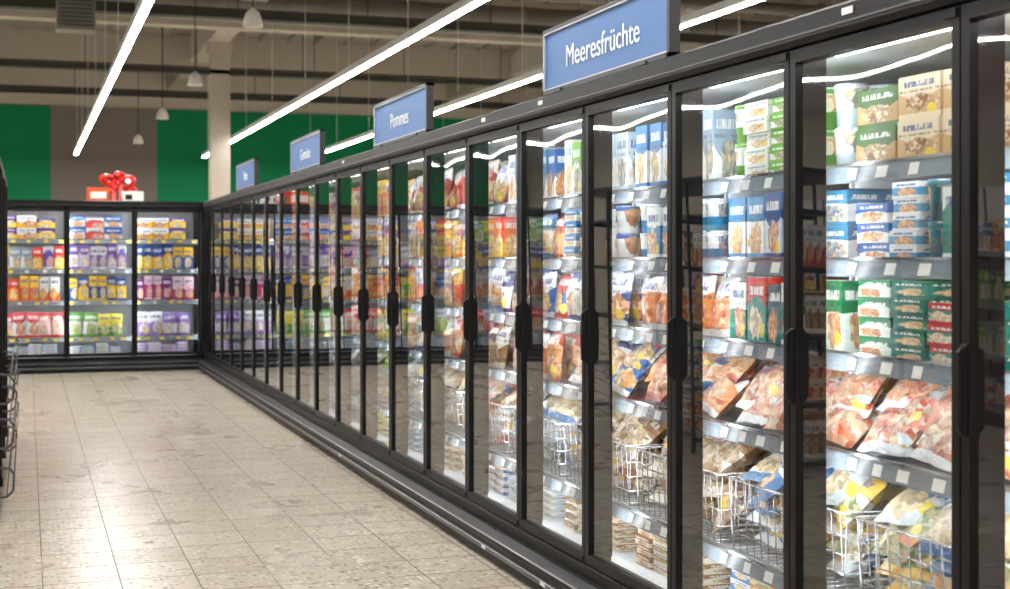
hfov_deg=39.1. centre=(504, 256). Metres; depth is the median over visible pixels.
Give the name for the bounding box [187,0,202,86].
pendant lamp
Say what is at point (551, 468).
wire basket
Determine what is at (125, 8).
ceiling beam
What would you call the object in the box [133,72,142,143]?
pendant lamp
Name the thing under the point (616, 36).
sign
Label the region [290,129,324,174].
sign
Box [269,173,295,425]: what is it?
freezer
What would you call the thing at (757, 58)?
freezer
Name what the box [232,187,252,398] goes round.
freezer
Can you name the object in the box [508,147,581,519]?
packages
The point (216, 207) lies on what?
freezer
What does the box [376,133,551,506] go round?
freezer
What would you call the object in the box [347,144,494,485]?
freezer
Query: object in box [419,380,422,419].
wire basket
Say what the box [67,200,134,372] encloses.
freezer
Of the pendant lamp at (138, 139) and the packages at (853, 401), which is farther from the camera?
the pendant lamp at (138, 139)
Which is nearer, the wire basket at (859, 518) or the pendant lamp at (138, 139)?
the wire basket at (859, 518)
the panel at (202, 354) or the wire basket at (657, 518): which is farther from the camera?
the panel at (202, 354)
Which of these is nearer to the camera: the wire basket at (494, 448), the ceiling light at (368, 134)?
the wire basket at (494, 448)
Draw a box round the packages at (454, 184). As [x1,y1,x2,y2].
[445,167,490,470]
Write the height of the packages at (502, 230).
1.634 m
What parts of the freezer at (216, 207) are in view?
handle, door frame, door glass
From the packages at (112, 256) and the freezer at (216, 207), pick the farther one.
the packages at (112, 256)
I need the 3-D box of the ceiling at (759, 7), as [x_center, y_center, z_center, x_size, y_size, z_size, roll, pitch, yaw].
[-2.417,-4.099,19.769,24.000,0.970,18.120,0,0,-19]
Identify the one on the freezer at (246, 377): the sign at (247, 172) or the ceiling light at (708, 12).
the sign at (247, 172)
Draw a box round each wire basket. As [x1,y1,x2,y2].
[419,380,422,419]
[422,381,490,435]
[460,393,544,453]
[506,407,581,476]
[562,424,662,505]
[633,446,764,543]
[727,476,894,588]
[854,515,1009,588]
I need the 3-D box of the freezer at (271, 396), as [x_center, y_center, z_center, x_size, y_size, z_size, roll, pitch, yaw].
[-1.574,0.334,12.191,1.006,1.965,0.750,0,0,-19]
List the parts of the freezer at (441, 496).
handle, door glass, door frame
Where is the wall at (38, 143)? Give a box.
[0,104,466,201]
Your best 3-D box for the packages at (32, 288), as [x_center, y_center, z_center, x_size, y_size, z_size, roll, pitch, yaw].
[-5.463,0.333,16.441,0.724,1.619,0.351,0,0,-19]
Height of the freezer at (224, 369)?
1.965 m
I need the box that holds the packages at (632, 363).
[564,132,666,551]
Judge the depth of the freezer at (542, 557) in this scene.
5.94 m
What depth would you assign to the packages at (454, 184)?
7.74 m
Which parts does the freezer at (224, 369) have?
handle, door frame, door glass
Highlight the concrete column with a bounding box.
[206,41,232,199]
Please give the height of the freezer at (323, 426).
1.965 m
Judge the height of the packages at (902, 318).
1.610 m
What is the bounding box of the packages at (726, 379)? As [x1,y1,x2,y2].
[635,109,777,588]
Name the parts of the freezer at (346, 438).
handle, door frame, door glass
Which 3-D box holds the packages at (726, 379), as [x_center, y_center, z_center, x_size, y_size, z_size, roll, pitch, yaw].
[0.813,0.325,5.089,0.513,1.636,0.792,0,0,-19]
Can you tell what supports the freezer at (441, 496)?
on the floor
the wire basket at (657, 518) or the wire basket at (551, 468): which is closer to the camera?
the wire basket at (657, 518)
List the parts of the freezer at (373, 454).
handle, door frame, door glass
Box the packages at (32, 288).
[8,215,63,354]
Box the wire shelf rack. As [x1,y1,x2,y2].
[0,158,18,498]
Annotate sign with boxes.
[236,158,258,191]
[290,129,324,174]
[373,82,433,148]
[542,0,679,95]
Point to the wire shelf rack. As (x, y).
(4, 387)
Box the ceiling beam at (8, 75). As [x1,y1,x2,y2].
[0,67,541,118]
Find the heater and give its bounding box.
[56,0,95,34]
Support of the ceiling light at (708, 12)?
attached to the ceiling at (759, 7)
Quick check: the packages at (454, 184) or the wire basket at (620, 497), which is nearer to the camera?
the wire basket at (620, 497)
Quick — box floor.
[0,370,533,588]
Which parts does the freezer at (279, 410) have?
handle, door frame, door glass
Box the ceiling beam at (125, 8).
[0,0,820,108]
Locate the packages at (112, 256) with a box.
[70,216,125,353]
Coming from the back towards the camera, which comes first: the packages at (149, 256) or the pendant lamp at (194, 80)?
the pendant lamp at (194, 80)
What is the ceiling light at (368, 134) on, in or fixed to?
attached to the ceiling at (759, 7)
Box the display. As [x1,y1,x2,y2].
[86,171,143,200]
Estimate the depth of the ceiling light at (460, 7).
16.82 m
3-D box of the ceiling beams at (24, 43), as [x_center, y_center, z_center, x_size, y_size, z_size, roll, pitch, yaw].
[-0.981,-4.209,15.493,24.000,0.750,40.000,0,0,-19]
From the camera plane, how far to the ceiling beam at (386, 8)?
23.32 m
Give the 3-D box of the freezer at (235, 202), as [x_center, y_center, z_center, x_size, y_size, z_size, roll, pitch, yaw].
[-2.290,0.334,14.324,1.006,1.965,0.750,0,0,-19]
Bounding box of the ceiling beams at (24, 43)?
[0,0,793,99]
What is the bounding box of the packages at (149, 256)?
[138,218,193,351]
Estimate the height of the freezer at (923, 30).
1.965 m
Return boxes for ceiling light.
[74,0,153,154]
[202,0,486,156]
[325,130,372,152]
[434,0,541,114]
[680,0,761,28]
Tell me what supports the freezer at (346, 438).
on the floor
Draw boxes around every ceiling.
[0,0,828,82]
[0,0,847,50]
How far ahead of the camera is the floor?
7.54 m
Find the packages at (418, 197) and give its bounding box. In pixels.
[414,176,445,441]
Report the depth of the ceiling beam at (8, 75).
34.71 m
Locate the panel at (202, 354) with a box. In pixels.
[193,202,204,358]
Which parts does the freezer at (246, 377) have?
handle, door frame, door glass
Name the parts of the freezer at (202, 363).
handle, door frame, door glass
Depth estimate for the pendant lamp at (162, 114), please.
24.37 m
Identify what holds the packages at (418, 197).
in the freezer at (373, 454)
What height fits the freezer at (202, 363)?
1.965 m
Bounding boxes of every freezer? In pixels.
[8,199,66,373]
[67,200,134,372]
[130,201,200,370]
[198,199,211,372]
[205,197,220,377]
[213,194,229,384]
[222,191,240,390]
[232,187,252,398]
[243,183,265,405]
[255,178,280,415]
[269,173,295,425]
[285,168,420,437]
[303,161,418,450]
[324,153,460,466]
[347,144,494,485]
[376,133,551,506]
[409,120,564,533]
[449,103,635,566]
[500,83,723,588]
[565,56,782,588]
[665,19,951,588]
[782,0,1009,588]
[954,0,1009,588]
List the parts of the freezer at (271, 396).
handle, door frame, door glass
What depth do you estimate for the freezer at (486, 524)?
6.70 m
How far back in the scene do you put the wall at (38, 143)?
33.98 m
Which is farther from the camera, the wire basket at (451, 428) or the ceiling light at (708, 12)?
the ceiling light at (708, 12)
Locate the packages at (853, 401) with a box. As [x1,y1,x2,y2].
[729,83,906,588]
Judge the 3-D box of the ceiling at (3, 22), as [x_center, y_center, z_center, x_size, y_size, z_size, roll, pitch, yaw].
[-0.981,-4.634,15.493,24.000,0.100,40.000,0,0,-19]
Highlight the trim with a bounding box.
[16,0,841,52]
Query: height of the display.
0.359 m
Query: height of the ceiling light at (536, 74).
1.085 m
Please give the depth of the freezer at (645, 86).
5.25 m
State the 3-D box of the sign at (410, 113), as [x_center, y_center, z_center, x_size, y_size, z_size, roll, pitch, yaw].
[-0.581,-0.780,8.001,0.060,0.262,1.200,0,0,-19]
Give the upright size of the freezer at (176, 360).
1.965 m
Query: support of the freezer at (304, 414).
on the floor
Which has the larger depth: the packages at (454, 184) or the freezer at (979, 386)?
the packages at (454, 184)
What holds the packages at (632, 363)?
in the freezer at (542, 557)
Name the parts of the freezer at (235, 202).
handle, door frame, door glass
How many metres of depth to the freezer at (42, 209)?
16.23 m
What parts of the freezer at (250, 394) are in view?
handle, door frame, door glass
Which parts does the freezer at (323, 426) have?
handle, door frame, door glass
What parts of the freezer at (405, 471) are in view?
handle, door frame, door glass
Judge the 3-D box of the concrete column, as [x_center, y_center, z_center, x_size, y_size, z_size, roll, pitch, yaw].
[-5.388,-1.359,26.862,0.480,5.350,0.480,0,0,-19]
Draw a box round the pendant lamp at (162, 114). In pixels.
[156,27,168,119]
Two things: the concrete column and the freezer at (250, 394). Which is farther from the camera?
the concrete column
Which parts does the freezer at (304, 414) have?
handle, door frame, door glass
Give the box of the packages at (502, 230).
[462,159,552,495]
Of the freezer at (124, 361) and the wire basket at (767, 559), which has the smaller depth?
the wire basket at (767, 559)
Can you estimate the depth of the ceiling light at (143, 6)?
17.22 m
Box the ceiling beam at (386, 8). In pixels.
[0,0,777,45]
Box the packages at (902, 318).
[856,61,1009,588]

